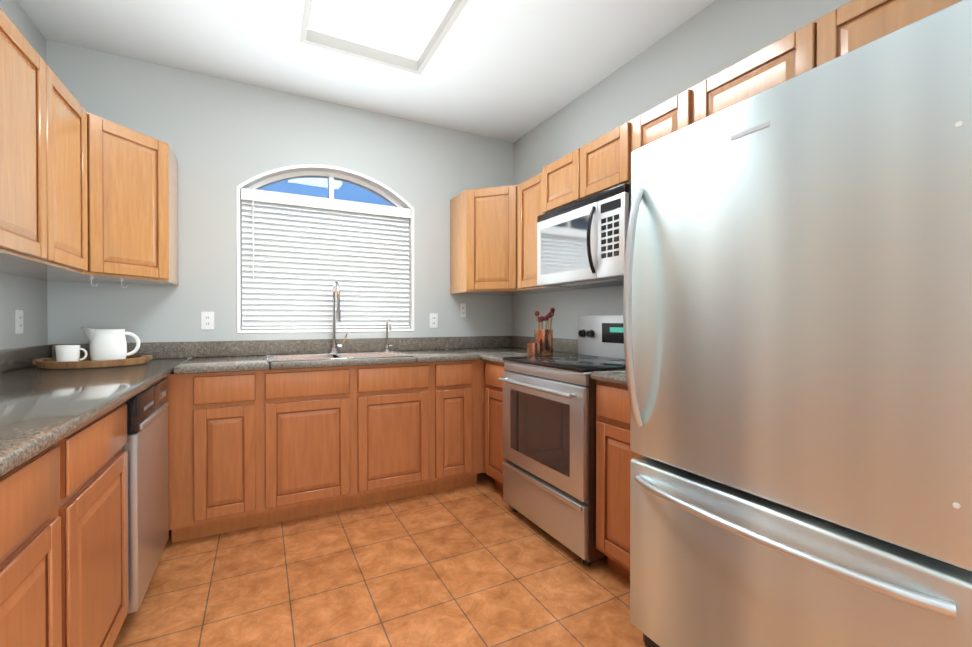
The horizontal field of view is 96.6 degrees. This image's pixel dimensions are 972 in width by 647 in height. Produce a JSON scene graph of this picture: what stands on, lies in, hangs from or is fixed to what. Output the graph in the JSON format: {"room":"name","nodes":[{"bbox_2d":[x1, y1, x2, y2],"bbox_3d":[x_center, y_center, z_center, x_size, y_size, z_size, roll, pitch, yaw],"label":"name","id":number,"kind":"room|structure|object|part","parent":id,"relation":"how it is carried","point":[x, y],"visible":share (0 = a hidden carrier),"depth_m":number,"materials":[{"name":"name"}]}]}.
{"room":"kitchen","nodes":[
{"label":"kitchen","id":0,"kind":"room"},
{"bbox_2d":[0,0,47,349],"bbox_3d":[-1.182,-0.203,-0.196,0.160,2.740,6.160,0,0,-28],"label":"wall","id":1,"kind":"structure","parent":0,"point":[28,296],"depth_m":2.19,"materials":[{"name":"grey paint"}]},
{"bbox_2d":[0,100,3,255],"bbox_3d":[-1.509,-0.611,0.974,0.340,0.770,0.578,0,0,-28],"label":"upper cabinet","id":2,"kind":"object","parent":1,"relation":"attached to","point":[1,101],"depth_m":1.36,"materials":[{"name":"brown wood"}]},
{"bbox_2d":[15,310,22,333],"bbox_3d":[-2.306,-0.009,2.140,0.007,0.116,0.072,0,0,-28],"label":"electrical outlet","id":3,"kind":"object","parent":1,"relation":"attached to","point":[18,313],"depth_m":2.13,"materials":[{"name":"white plastic"}]},
{"bbox_2d":[0,8,47,267],"bbox_3d":[-1.712,-0.614,1.363,0.340,0.770,0.576,0,0,-28],"label":"upper cabinet","id":4,"kind":"object","parent":1,"relation":"attached to","point":[21,67],"depth_m":1.48,"materials":[{"name":"brown wood"}]},
{"bbox_2d":[0,345,51,372],"bbox_3d":[-1.548,0.178,0.708,0.020,0.100,3.896,0,0,-28],"label":"backsplash","id":5,"kind":"structure","parent":1,"relation":"attached to","point":[16,358],"depth_m":2.12,"materials":[{"name":"grey stone"}]},
{"bbox_2d":[0,61,103,275],"bbox_3d":[-1.901,-0.616,1.768,0.380,0.770,0.553,0,0,-28],"label":"upper cabinet","id":6,"kind":"object","parent":1,"relation":"attached to","point":[86,196],"depth_m":1.87,"materials":[{"name":"brown wood"}]},
{"bbox_2d":[21,119,178,285],"bbox_3d":[-2.050,-0.620,2.297,0.605,0.770,0.606,0,0,-28],"label":"upper cabinet","id":7,"kind":"object","parent":1,"relation":"attached to","point":[141,170],"depth_m":2.26,"materials":[{"name":"brown wood"}]},
{"bbox_3d":[-1.827,-0.619,2.227,0.020,0.746,0.374,0,0,17],"label":"corner door","id":8,"kind":"part","parent":7,"relation":"part of","materials":[{"name":"brown wood"}]},
{"bbox_2d":[46,39,512,358],"bbox_3d":[-1.147,-0.226,3.206,3.050,2.740,0.160,0,0,-28],"label":"wall","id":9,"kind":"structure","parent":0,"point":[222,138],"depth_m":2.84,"materials":[{"name":"grey paint"}]},
{"bbox_2d":[201,312,213,329],"bbox_3d":[-1.787,-0.018,2.779,0.072,0.116,0.007,0,0,-28],"label":"electrical outlet","id":10,"kind":"object","parent":9,"relation":"attached to","point":[207,320],"depth_m":2.78,"materials":[{"name":"white plastic"}]},
{"bbox_2d":[52,337,511,357],"bbox_3d":[-1.104,0.162,3.126,3.004,0.100,0.020,0,0,-28],"label":"backsplash","id":11,"kind":"structure","parent":9,"relation":"attached to","point":[359,345],"depth_m":2.99,"materials":[{"name":"grey stone"}]},
{"bbox_2d":[236,164,413,332],"bbox_3d":[-1.136,-0.538,3.193,1.216,1.201,0.140,0,0,-28],"label":"window","id":12,"kind":"structure","parent":9,"relation":"in","point":[393,198],"depth_m":3.15,"materials":[{"name":"white"}]},
{"label":"glass","id":13,"kind":"part","parent":12,"relation":"part of","materials":[{"name":"clear glass"}]},
{"bbox_2d":[241,188,410,328],"bbox_3d":[-1.121,-0.433,3.164,1.164,0.938,0.072,0,0,-28],"label":"window blinds","id":14,"kind":"object","parent":12,"relation":"attached to","point":[288,282],"visible":0.98,"depth_m":3.13,"materials":[{"name":"white plastic"}]},
{"bbox_2d":[429,313,437,327],"bbox_3d":[-0.422,-0.023,3.491,0.072,0.116,0.007,0,0,-28],"label":"electrical outlet","id":15,"kind":"object","parent":9,"relation":"attached to","point":[433,318],"depth_m":3.49,"materials":[{"name":"white plastic"}]},
{"bbox_2d":[460,304,465,316],"bbox_3d":[-0.191,-0.108,3.611,0.050,0.116,0.007,0,0,-28],"label":"electrical outlet","id":16,"kind":"object","parent":9,"relation":"attached to","point":[462,306],"depth_m":3.61,"materials":[{"name":"white plastic"}]},
{"bbox_2d":[16,0,715,142],"bbox_3d":[0.278,-1.638,0.466,3.450,0.120,6.400,0,0,-28],"label":"ceiling","id":17,"kind":"structure","parent":0,"point":[512,71],"depth_m":2.51,"materials":[{"name":"white paint"}]},
{"bbox_2d":[300,0,468,74],"bbox_3d":[-0.434,-1.623,2.024,0.710,0.080,1.300,0,0,-28],"label":"ceiling light fixture","id":18,"kind":"object","parent":17,"relation":"attached to","point":[407,35],"visible":0.98,"depth_m":2.41,"materials":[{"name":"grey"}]},
{"bbox_2d":[113,472,645,646],"bbox_3d":[0.278,1.192,0.485,3.450,0.060,6.400,0,0,-28],"label":"floor","id":19,"kind":"structure","parent":0,"point":[480,563],"depth_m":1.91,"materials":[{"name":"tile"}]},
{"bbox_2d":[0,437,75,646],"bbox_3d":[-1.120,0.715,0.577,0.620,0.893,0.739,0,0,-28],"label":"base cabinet","id":20,"kind":"object","parent":19,"relation":"on","point":[38,505],"depth_m":0.93,"materials":[{"name":"brown wood"}]},
{"bbox_2d":[0,357,187,484],"bbox_3d":[-1.262,0.247,0.858,0.664,0.040,3.896,0,0,-28],"label":"countertop","id":21,"kind":"structure","parent":20,"relation":"on","point":[41,410],"depth_m":1.28,"materials":[{"name":"grey stone"}]},
{"bbox_2d":[33,355,152,368],"bbox_3d":[-2.048,0.196,2.276,0.460,0.040,0.438,0,0,-28],"label":"tray","id":22,"kind":"object","parent":21,"relation":"on","point":[51,363],"visible":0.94,"depth_m":2.13,"materials":[{"name":"brown wood"}]},
{"bbox_2d":[55,345,86,361],"bbox_3d":[-2.083,0.157,2.173,0.116,0.095,0.092,0,0,-28],"label":"cup","id":23,"kind":"object","parent":22,"relation":"on","point":[65,353],"visible":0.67,"depth_m":2.14,"materials":[{"name":"white ceramic"}]},
{"bbox_2d":[81,327,139,360],"bbox_3d":[-2.008,0.110,2.319,0.239,0.188,0.152,0,0,-28],"label":"pitcher","id":24,"kind":"object","parent":22,"relation":"on","point":[108,344],"visible":0.85,"depth_m":2.26,"materials":[{"name":"white ceramic"}]},
{"bbox_2d":[76,405,127,646],"bbox_3d":[-1.425,0.711,1.162,0.620,0.893,0.580,0,0,-28],"label":"base cabinet","id":25,"kind":"object","parent":19,"relation":"on","point":[101,460],"depth_m":1.29,"materials":[{"name":"brown wood"}]},
{"bbox_2d":[123,378,168,612],"bbox_3d":[-1.679,0.709,1.694,0.637,0.890,0.594,0,0,-28],"label":"dishwasher","id":26,"kind":"object","parent":19,"relation":"on","point":[145,446],"visible":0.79,"depth_m":1.69,"materials":[{"name":"grey metal"}]},
{"bbox_2d":[168,377,183,542],"bbox_3d":[-2.037,0.704,2.316,0.637,0.893,0.599,0,0,-28],"label":"base cabinet","id":27,"kind":"object","parent":19,"relation":"on","point":[175,384],"depth_m":2.21,"materials":[{"name":"brown wood"}]},
{"bbox_2d":[184,373,263,540],"bbox_3d":[-1.526,0.702,2.571,0.330,0.893,0.619,0,0,-28],"label":"base cabinet","id":28,"kind":"object","parent":19,"relation":"on","point":[262,432],"depth_m":2.30,"materials":[{"name":"brown wood"}]},
{"bbox_2d":[264,365,355,524],"bbox_3d":[-1.158,0.701,2.763,0.500,0.893,0.619,0,0,-28],"label":"base cabinet","id":29,"kind":"object","parent":19,"relation":"on","point":[310,414],"depth_m":2.50,"materials":[{"name":"brown wood"}]},
{"bbox_2d":[172,349,479,376],"bbox_3d":[-0.951,0.234,2.856,1.738,0.040,0.642,0,0,-28],"label":"countertop","id":30,"kind":"structure","parent":29,"relation":"on","point":[257,364],"depth_m":2.55,"materials":[{"name":"grey stone"}]},
{"bbox_2d":[328,281,347,352],"bbox_3d":[-1.015,-0.041,3.016,0.122,0.506,0.242,0,0,-28],"label":"faucet","id":31,"kind":"object","parent":30,"relation":"on","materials":[{"name":"silver metal"}]},
{"bbox_2d":[264,349,415,360],"bbox_3d":[-0.960,0.309,2.850,0.864,0.197,0.464,0,0,-28],"label":"sink","id":32,"kind":"object","parent":30,"relation":"in","point":[375,352],"depth_m":2.94,"materials":[{"name":"silver metal"}]},
{"bbox_2d":[384,319,391,348],"bbox_3d":[-0.721,0.089,3.230,0.065,0.242,0.121,0,0,-28],"label":"faucet","id":33,"kind":"object","parent":30,"relation":"on","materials":[{"name":"silver metal"}]},
{"bbox_2d":[356,365,435,506],"bbox_3d":[-0.715,0.699,2.995,0.500,0.893,0.619,0,0,-28],"label":"base cabinet","id":34,"kind":"object","parent":19,"relation":"on","point":[396,404],"depth_m":2.73,"materials":[{"name":"brown wood"}]},
{"bbox_2d":[436,361,479,491],"bbox_3d":[-0.328,0.698,3.196,0.372,0.893,0.619,0,0,-28],"label":"base cabinet","id":35,"kind":"object","parent":19,"relation":"on","point":[457,382],"depth_m":2.93,"materials":[{"name":"brown wood"}]},
{"bbox_2d":[460,345,577,364],"bbox_3d":[0.181,0.231,3.260,0.642,0.040,0.973,0,0,-28],"label":"countertop","id":36,"kind":"structure","parent":35,"relation":"on","point":[496,356],"depth_m":3.06,"materials":[{"name":"grey stone"}]},
{"bbox_2d":[526,343,540,355],"bbox_3d":[0.312,0.170,2.843,0.094,0.085,0.094,0,0,-28],"label":"copper cup","id":37,"kind":"object","parent":36,"relation":"on","point":[533,349],"visible":0.96,"depth_m":2.80,"materials":[{"name":"brown metal"}]},
{"bbox_2d":[534,308,554,354],"bbox_3d":[0.399,0.051,2.966,0.135,0.321,0.128,0,0,-28],"label":"copper canister","id":38,"kind":"object","parent":36,"relation":"on","point":[543,337],"visible":0.9,"depth_m":2.92,"materials":[{"name":"brown metal"}]},
{"bbox_2d":[480,361,506,490],"bbox_3d":[0.335,0.699,2.991,0.620,0.893,0.349,0,0,-28],"label":"base cabinet","id":39,"kind":"object","parent":19,"relation":"on","point":[491,389],"depth_m":2.90,"materials":[{"name":"brown wood"}]},
{"bbox_2d":[498,315,625,565],"bbox_3d":[0.537,0.549,2.466,0.697,1.200,0.758,0,0,-28],"label":"stove","id":40,"kind":"object","parent":19,"relation":"on","point":[549,443],"visible":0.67,"depth_m":2.25,"materials":[{"name":"silver metal"}]},
{"bbox_2d":[596,381,641,580],"bbox_3d":[0.876,0.706,1.954,0.620,0.893,0.459,0,0,-28],"label":"base cabinet","id":41,"kind":"object","parent":19,"relation":"on","point":[614,454],"depth_m":1.90,"materials":[{"name":"brown wood"}]},
{"bbox_2d":[591,369,627,388],"bbox_3d":[0.867,0.240,1.946,0.642,0.040,0.459,0,0,-28],"label":"countertop","id":42,"kind":"structure","parent":41,"relation":"on","point":[610,377],"depth_m":1.91,"materials":[{"name":"grey stone"}]},
{"bbox_2d":[623,0,971,646],"bbox_3d":[1.022,0.278,1.290,0.914,1.757,0.840,0,0,-28],"label":"fridge","id":43,"kind":"object","parent":19,"relation":"on","point":[797,307],"visible":1,"depth_m":0.99,"materials":[{"name":"grey metal"}]},
{"bbox_2d":[513,0,851,338],"bbox_3d":[1.663,-0.213,1.289,0.160,2.740,6.160,0,0,-28],"label":"wall","id":44,"kind":"structure","parent":0,"point":[714,37],"depth_m":2.56,"materials":[{"name":"grey paint"}]},
{"bbox_2d":[450,185,546,295],"bbox_3d":[0.112,-0.627,3.426,0.605,0.770,0.606,0,0,-28],"label":"upper cabinet","id":45,"kind":"object","parent":44,"relation":"attached to","point":[481,218],"depth_m":3.22,"materials":[{"name":"brown wood"}]},
{"bbox_3d":[0.042,-0.626,3.202,0.374,0.746,0.020,0,0,17],"label":"corner door","id":46,"kind":"part","parent":45,"relation":"part of","materials":[{"name":"brown wood"}]},
{"bbox_2d":[512,337,577,352],"bbox_3d":[0.740,0.164,2.860,0.020,0.100,2.198,0,0,-28],"label":"backsplash","id":47,"kind":"structure","parent":44,"relation":"attached to","point":[560,345],"depth_m":3.22,"materials":[{"name":"grey stone"}]},
{"bbox_2d":[512,176,584,291],"bbox_3d":[0.428,-0.625,3.063,0.380,0.770,0.412,0,0,-28],"label":"upper cabinet","id":48,"kind":"object","parent":44,"relation":"attached to","point":[524,218],"depth_m":3.05,"materials":[{"name":"brown wood"}]},
{"bbox_2d":[536,154,567,215],"bbox_3d":[0.623,-0.852,2.683,0.385,0.311,0.439,0,0,-28],"label":"upper cabinet","id":49,"kind":"object","parent":44,"relation":"attached to","point":[552,183],"depth_m":2.68,"materials":[{"name":"brown wood"}]},
{"bbox_2d":[568,128,615,203],"bbox_3d":[0.787,-0.850,2.368,0.385,0.311,0.508,0,0,-28],"label":"upper cabinet","id":50,"kind":"object","parent":44,"relation":"attached to","point":[592,166],"depth_m":2.35,"materials":[{"name":"brown wood"}]},
{"bbox_2d":[537,183,630,288],"bbox_3d":[0.660,-0.462,2.524,0.460,0.455,0.754,0,0,-28],"label":"microwave","id":51,"kind":"object","parent":50,"relation":"attached to","point":[581,243],"visible":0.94,"depth_m":2.37,"materials":[{"name":"silver metal"}]},
{"bbox_2d":[616,98,671,185],"bbox_3d":[0.952,-0.848,2.053,0.385,0.311,0.478,0,0,-28],"label":"upper cabinet","id":52,"kind":"object","parent":44,"relation":"attached to","point":[654,124],"depth_m":2.07,"materials":[{"name":"brown wood"}]},
{"bbox_2d":[672,35,787,132],"bbox_3d":[1.133,-0.845,1.706,0.385,0.311,0.583,0,0,-28],"label":"upper cabinet","id":53,"kind":"object","parent":44,"relation":"attached to","point":[766,68],"depth_m":1.65,"materials":[{"name":"brown wood"}]},
{"bbox_2d":[788,0,961,79],"bbox_3d":[1.333,-0.843,1.323,0.385,0.311,0.515,0,0,-28],"label":"upper cabinet","id":54,"kind":"object","parent":44,"relation":"attached to","point":[855,24],"depth_m":1.33,"materials":[{"name":"brown wood"}]}
]}

